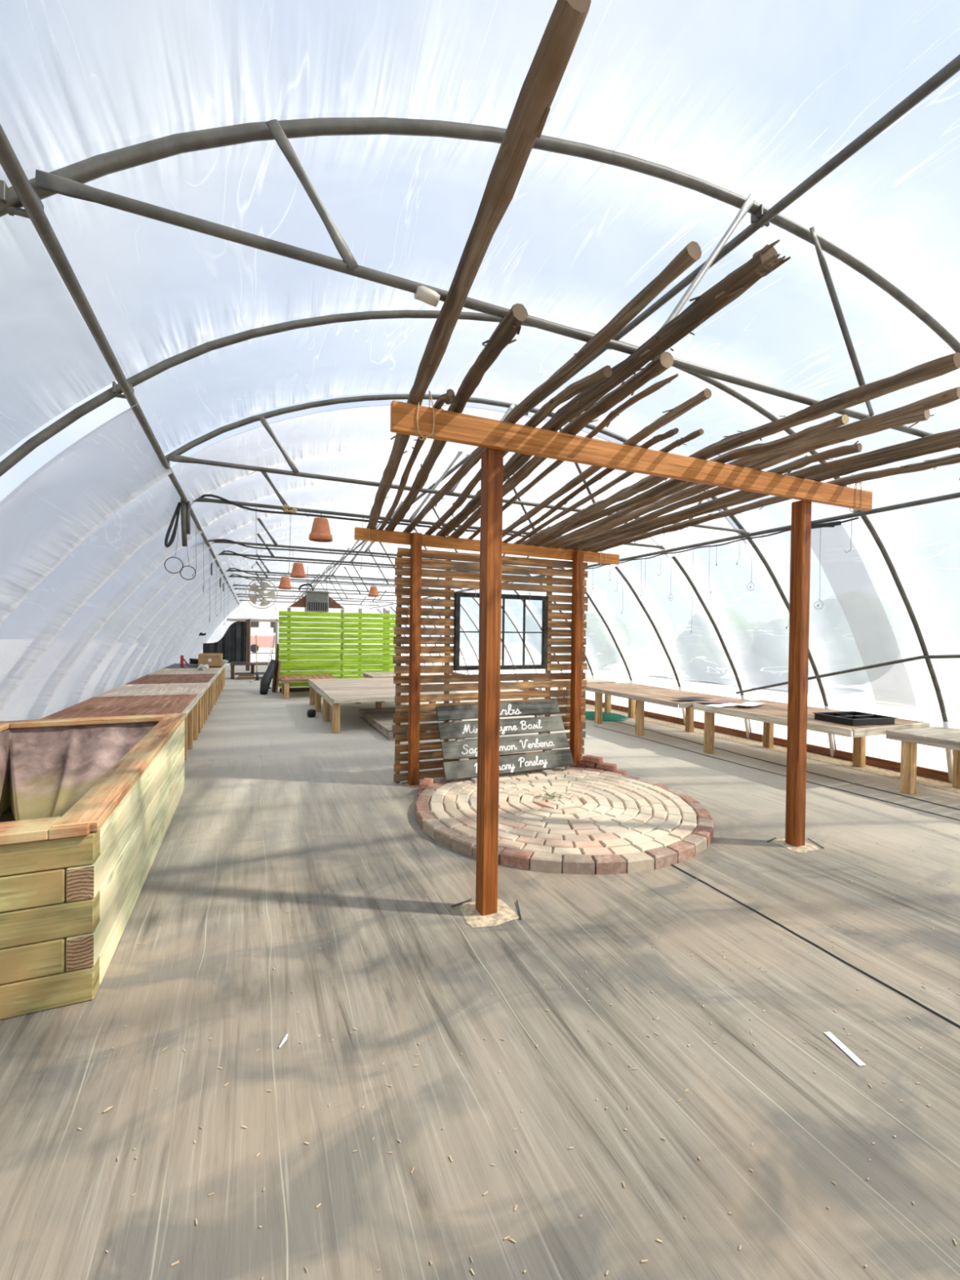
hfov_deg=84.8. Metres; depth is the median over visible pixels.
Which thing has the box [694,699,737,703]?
sheet
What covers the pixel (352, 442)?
roof
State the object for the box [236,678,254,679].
tray
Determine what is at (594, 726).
trim
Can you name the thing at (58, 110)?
ceiling
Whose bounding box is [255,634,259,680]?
push broom
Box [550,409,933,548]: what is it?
pole
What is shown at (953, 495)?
pipe
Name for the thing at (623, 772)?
brick
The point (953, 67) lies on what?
pipe
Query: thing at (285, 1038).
chip
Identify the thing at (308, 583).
hoop
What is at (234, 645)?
drape
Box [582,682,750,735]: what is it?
bench
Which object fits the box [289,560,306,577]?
terracotta pot
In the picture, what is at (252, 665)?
work table
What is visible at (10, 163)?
pipe
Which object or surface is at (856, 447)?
pole
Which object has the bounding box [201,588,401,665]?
wall
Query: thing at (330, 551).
wire
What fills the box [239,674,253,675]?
tray
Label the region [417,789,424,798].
brick
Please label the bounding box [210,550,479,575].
irrigation hose
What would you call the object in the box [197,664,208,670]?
gloves
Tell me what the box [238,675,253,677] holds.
tray
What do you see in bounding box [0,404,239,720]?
wall
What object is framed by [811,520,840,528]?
clamp
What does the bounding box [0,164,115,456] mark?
wall
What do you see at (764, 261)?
pole
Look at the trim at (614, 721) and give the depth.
5.48 m
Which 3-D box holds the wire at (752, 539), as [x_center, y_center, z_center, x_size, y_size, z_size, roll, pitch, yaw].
[2.910,-0.820,5.643,0.011,0.574,0.090,0,1,-23]
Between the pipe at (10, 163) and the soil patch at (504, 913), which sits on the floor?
the soil patch at (504, 913)
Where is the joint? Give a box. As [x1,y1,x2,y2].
[413,285,439,306]
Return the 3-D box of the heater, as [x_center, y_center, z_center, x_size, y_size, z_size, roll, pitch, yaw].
[-4.883,-1.514,15.730,1.600,1.350,0.585,0,1,-23]
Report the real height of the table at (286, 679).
0.420 m
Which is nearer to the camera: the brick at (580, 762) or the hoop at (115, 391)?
the hoop at (115, 391)
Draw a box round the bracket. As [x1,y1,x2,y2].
[180,655,189,666]
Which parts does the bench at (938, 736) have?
leg, leg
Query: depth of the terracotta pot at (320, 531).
5.04 m
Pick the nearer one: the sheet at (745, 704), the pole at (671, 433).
the pole at (671, 433)
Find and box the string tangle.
[282,504,297,512]
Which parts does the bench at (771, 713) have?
leg, leg, leg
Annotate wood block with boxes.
[471,777,476,782]
[541,768,555,775]
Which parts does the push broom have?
handle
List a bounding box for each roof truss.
[0,117,959,448]
[164,394,836,757]
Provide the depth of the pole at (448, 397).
3.17 m
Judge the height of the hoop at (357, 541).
3.487 m
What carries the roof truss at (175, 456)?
on the floor
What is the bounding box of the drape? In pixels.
[203,619,282,671]
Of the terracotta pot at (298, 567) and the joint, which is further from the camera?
the terracotta pot at (298, 567)
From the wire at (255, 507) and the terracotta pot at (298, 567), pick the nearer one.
the wire at (255, 507)
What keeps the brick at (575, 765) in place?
on the floor
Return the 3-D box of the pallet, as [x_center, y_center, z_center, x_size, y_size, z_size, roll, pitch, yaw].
[-1.101,1.272,8.292,1.220,0.142,2.155,0,1,-23]
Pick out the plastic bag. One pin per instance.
(223, 661)
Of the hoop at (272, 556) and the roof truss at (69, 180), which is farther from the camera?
the hoop at (272, 556)
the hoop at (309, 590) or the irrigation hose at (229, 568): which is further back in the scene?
the hoop at (309, 590)
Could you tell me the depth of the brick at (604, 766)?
5.47 m
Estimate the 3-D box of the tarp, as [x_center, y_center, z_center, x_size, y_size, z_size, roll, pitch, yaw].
[-4.980,0.859,12.266,0.246,0.803,0.590,1,1,4]
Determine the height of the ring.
0.654 m
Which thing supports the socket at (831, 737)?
attached to the roof truss at (175, 456)
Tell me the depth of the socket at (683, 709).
8.57 m
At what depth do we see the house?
57.28 m
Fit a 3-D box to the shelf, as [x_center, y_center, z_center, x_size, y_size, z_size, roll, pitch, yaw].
[-7.063,1.042,16.315,1.000,0.030,0.680,0,1,-23]
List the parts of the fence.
fence post, ground rail, fence post, fence post, fence post, fence post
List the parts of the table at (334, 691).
leg, leg, leg, leg, leg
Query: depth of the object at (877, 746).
6.89 m
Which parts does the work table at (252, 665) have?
leg, leg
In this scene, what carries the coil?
hanging from the pipe at (10, 163)
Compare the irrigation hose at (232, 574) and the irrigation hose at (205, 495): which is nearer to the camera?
the irrigation hose at (205, 495)
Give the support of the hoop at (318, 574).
on the floor
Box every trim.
[226,618,283,662]
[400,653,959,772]
[513,690,959,793]
[594,725,959,820]
[613,720,959,809]
[671,864,959,1028]
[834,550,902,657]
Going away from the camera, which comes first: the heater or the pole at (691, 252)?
the pole at (691, 252)
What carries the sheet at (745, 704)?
on the sheet at (726, 704)
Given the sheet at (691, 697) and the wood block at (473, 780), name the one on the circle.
the wood block at (473, 780)
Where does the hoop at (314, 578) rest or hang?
on the floor
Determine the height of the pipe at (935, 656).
0.823 m
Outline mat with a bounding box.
[585,711,628,721]
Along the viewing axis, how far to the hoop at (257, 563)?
12.19 m
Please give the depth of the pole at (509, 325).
2.24 m
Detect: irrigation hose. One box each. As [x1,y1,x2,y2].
[200,493,529,537]
[208,538,513,565]
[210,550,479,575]
[219,568,394,586]
[222,573,428,591]
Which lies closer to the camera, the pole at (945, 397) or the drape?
the pole at (945, 397)
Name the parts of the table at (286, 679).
leg, leg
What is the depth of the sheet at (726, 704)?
6.46 m
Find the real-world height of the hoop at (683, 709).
3.487 m
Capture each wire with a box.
[202,538,204,592]
[251,506,257,568]
[260,546,263,599]
[288,514,290,573]
[329,551,332,601]
[638,560,642,598]
[690,576,693,632]
[746,538,754,590]
[786,530,791,628]
[813,546,822,608]
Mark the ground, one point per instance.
(263, 654)
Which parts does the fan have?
blade, blade, blade, blade, blade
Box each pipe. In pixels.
[0,124,239,604]
[308,53,959,586]
[368,492,959,608]
[735,654,959,693]
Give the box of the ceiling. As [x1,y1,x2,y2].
[0,0,959,537]
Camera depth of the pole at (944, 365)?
2.63 m
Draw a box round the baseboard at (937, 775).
[405,663,950,782]
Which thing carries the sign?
on the circle
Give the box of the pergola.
[354,390,872,915]
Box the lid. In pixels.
[231,662,247,663]
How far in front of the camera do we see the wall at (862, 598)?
6.17 m
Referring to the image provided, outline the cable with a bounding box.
[462,516,858,591]
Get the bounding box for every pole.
[366,0,591,528]
[377,388,455,529]
[384,303,528,530]
[402,240,702,533]
[424,364,612,534]
[435,239,791,536]
[448,351,673,537]
[467,373,678,539]
[502,387,711,537]
[502,427,679,542]
[513,428,703,544]
[519,352,959,545]
[531,414,848,546]
[541,386,959,547]
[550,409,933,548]
[558,440,862,549]
[566,428,959,550]
[577,438,959,551]
[588,453,959,551]
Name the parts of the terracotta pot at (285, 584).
pot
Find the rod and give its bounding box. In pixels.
[267,625,275,666]
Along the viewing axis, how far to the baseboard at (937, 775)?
6.67 m
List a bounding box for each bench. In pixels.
[40,693,199,759]
[93,682,209,737]
[125,673,217,718]
[147,667,222,701]
[163,662,226,693]
[522,677,616,715]
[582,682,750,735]
[693,699,929,767]
[885,725,959,795]
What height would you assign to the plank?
1.148 m
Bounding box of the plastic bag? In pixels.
[221,659,228,663]
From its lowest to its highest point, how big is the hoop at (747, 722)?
3.487 m
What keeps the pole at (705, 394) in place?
on the pergola
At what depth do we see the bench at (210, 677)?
9.19 m
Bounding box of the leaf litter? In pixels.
[77,755,959,1279]
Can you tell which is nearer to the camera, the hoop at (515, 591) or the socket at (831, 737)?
the socket at (831, 737)
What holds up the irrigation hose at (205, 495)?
attached to the hoop at (747, 722)
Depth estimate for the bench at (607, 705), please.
9.80 m
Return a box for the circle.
[415,766,713,875]
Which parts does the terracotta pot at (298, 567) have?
pot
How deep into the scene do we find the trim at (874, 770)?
6.36 m
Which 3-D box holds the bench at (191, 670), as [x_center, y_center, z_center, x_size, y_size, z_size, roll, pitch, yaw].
[-6.117,0.945,11.018,1.190,0.606,1.842,0,1,-23]
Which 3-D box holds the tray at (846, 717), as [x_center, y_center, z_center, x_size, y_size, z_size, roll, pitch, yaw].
[3.837,0.805,5.398,0.585,0.068,0.465,1,1,-15]
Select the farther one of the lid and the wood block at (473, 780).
the lid
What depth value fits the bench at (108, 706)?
5.88 m
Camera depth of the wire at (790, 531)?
5.23 m
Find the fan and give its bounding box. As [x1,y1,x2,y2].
[244,578,277,608]
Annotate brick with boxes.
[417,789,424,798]
[418,777,433,789]
[570,764,587,768]
[577,758,596,768]
[582,754,602,764]
[595,762,617,771]
[606,769,626,774]
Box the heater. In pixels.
[288,566,344,612]
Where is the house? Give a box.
[250,621,275,635]
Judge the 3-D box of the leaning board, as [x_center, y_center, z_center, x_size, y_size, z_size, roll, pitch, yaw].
[-4.886,0.872,12.693,0.117,0.749,0.550,0,1,-23]
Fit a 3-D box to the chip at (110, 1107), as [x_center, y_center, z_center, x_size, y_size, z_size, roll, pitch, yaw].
[-1.120,1.412,1.583,0.024,0.004,0.012,0,1,-40]
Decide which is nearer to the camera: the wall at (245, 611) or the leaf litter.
the leaf litter
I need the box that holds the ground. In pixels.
[250,648,955,711]
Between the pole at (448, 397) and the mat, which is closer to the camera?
the pole at (448, 397)
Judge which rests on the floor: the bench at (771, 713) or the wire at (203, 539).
the bench at (771, 713)
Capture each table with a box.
[230,662,267,679]
[279,674,337,698]
[308,677,460,733]
[361,671,408,678]
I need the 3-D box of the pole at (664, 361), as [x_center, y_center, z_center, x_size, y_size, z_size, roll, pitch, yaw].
[0.223,-1.089,3.740,0.106,0.217,3.447,1,1,-17]
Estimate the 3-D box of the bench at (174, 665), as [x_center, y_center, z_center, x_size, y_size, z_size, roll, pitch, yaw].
[-6.871,0.916,12.762,1.190,0.606,1.942,0,1,-23]
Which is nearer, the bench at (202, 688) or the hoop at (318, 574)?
the bench at (202, 688)
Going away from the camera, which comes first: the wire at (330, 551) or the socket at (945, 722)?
the socket at (945, 722)
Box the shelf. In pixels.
[234,671,265,675]
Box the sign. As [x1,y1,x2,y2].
[435,699,573,780]
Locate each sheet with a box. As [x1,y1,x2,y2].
[670,696,711,699]
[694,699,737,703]
[705,702,738,707]
[732,702,765,706]
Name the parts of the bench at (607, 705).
leg, leg, leg, leg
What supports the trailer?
on the ground
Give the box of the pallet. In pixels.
[358,706,452,740]
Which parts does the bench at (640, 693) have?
leg, leg, leg, leg, leg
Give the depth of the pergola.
3.14 m
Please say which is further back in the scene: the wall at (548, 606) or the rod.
the rod
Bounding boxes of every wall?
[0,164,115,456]
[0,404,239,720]
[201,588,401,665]
[372,497,959,711]
[391,547,587,782]
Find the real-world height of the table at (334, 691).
0.510 m
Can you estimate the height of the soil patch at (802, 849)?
0.010 m
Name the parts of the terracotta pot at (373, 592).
pot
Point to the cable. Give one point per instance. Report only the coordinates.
(857, 517)
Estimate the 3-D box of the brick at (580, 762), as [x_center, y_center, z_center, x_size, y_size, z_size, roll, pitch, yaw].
[1.155,1.318,5.621,0.193,0.058,0.091,1,1,40]
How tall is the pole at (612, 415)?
0.195 m
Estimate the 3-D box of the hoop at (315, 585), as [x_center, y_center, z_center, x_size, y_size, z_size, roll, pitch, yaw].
[-3.877,-0.500,14.494,8.801,3.486,0.085,0,1,-23]
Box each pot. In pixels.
[278,574,292,589]
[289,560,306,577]
[306,709,315,717]
[308,513,333,542]
[368,585,378,596]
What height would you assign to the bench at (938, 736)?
0.574 m
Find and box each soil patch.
[401,782,419,787]
[450,898,521,927]
[766,837,824,853]
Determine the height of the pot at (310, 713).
0.130 m
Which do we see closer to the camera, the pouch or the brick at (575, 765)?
the brick at (575, 765)
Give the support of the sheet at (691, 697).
on the bench at (640, 693)
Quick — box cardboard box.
[198,653,222,666]
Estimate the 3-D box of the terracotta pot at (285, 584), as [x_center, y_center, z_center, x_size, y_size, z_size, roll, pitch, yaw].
[-3.915,-1.182,10.562,0.258,0.313,0.258,0,1,-23]
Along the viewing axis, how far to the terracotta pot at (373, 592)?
12.38 m
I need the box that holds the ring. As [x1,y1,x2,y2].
[164,537,195,579]
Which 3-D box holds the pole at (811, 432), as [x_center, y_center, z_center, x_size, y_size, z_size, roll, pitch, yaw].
[1.161,-1.064,4.187,0.104,0.211,3.446,0,1,-21]
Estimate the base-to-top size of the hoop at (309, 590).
3.486 m
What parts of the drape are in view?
post, rail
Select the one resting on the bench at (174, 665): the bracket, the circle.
the bracket
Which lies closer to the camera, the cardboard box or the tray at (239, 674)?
the cardboard box
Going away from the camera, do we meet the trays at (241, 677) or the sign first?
the sign
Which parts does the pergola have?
post, post, post, post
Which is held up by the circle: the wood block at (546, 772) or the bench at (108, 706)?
the wood block at (546, 772)
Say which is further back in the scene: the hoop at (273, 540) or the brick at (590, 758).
the hoop at (273, 540)
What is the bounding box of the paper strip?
[824,1031,866,1066]
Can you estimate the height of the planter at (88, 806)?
0.698 m
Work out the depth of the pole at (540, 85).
1.30 m
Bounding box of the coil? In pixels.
[164,498,190,547]
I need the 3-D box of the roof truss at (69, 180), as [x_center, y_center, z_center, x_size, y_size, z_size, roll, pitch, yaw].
[1.314,-0.299,2.484,8.801,3.487,0.094,0,1,-23]
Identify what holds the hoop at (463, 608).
on the floor
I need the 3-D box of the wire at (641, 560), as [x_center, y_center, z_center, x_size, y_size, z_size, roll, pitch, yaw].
[2.218,-0.856,7.250,0.015,0.554,0.090,0,1,-23]
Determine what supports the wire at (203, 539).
hanging from the pipe at (10, 163)
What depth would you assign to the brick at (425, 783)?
4.72 m
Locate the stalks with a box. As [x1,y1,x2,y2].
[533,791,574,800]
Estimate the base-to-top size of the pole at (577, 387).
0.198 m
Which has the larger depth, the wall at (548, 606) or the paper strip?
the wall at (548, 606)
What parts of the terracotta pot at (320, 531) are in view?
pot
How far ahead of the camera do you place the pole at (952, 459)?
4.11 m
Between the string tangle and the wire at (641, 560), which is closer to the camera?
the string tangle
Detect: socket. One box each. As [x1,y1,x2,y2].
[678,685,685,724]
[740,693,750,738]
[824,705,835,757]
[942,720,952,783]
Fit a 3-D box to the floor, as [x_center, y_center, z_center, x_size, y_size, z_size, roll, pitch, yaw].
[-2.052,1.329,10.265,9.000,0.040,28.770,0,1,-23]
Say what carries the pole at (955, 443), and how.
on the pergola
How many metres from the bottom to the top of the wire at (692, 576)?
1.030 m
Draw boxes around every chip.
[102,1106,112,1112]
[278,1033,288,1047]
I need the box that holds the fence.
[278,607,395,692]
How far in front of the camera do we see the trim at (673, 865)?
2.39 m
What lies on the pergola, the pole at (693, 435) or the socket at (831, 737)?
the pole at (693, 435)
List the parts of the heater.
casing, burner panel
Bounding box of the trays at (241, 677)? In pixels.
[236,674,254,679]
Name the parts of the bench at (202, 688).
leg, leg, leg, leg, leg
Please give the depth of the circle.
3.87 m
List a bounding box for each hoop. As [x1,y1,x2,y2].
[0,310,953,783]
[193,451,751,738]
[212,501,635,712]
[217,520,595,678]
[225,540,542,690]
[228,547,518,681]
[232,562,478,662]
[234,565,468,674]
[235,573,443,665]
[238,577,434,665]
[239,582,405,636]
[453,597,479,631]
[513,590,565,697]
[614,566,685,724]
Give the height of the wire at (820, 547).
0.804 m
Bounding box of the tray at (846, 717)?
[812,711,897,725]
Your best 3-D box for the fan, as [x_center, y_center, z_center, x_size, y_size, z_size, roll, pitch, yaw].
[-4.784,-1.028,11.511,0.651,0.686,0.263,0,1,-23]
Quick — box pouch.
[189,658,198,664]
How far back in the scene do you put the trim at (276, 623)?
22.64 m
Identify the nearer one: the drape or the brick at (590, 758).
the brick at (590, 758)
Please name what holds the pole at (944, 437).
on the pergola
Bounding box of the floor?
[0,663,959,1279]
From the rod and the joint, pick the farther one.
the rod
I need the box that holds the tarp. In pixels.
[259,659,275,694]
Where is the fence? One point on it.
(290, 667)
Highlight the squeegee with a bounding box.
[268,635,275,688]
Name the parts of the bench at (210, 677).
leg, leg, leg, leg, leg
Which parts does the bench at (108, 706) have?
leg, leg, leg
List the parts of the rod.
handle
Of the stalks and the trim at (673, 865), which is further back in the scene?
the stalks
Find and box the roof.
[170,404,746,610]
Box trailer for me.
[250,635,275,653]
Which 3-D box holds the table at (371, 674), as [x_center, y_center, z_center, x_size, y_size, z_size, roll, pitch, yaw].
[-2.099,1.043,12.457,1.150,0.480,1.300,0,1,-23]
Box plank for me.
[271,644,279,692]
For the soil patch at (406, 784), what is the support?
on the floor
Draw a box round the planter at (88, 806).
[0,712,186,1019]
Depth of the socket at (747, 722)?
7.48 m
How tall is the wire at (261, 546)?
0.720 m
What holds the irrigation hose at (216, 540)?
attached to the hoop at (273, 540)
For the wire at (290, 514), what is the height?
0.600 m
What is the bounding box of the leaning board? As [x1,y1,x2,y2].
[274,661,280,693]
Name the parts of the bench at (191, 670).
leg, leg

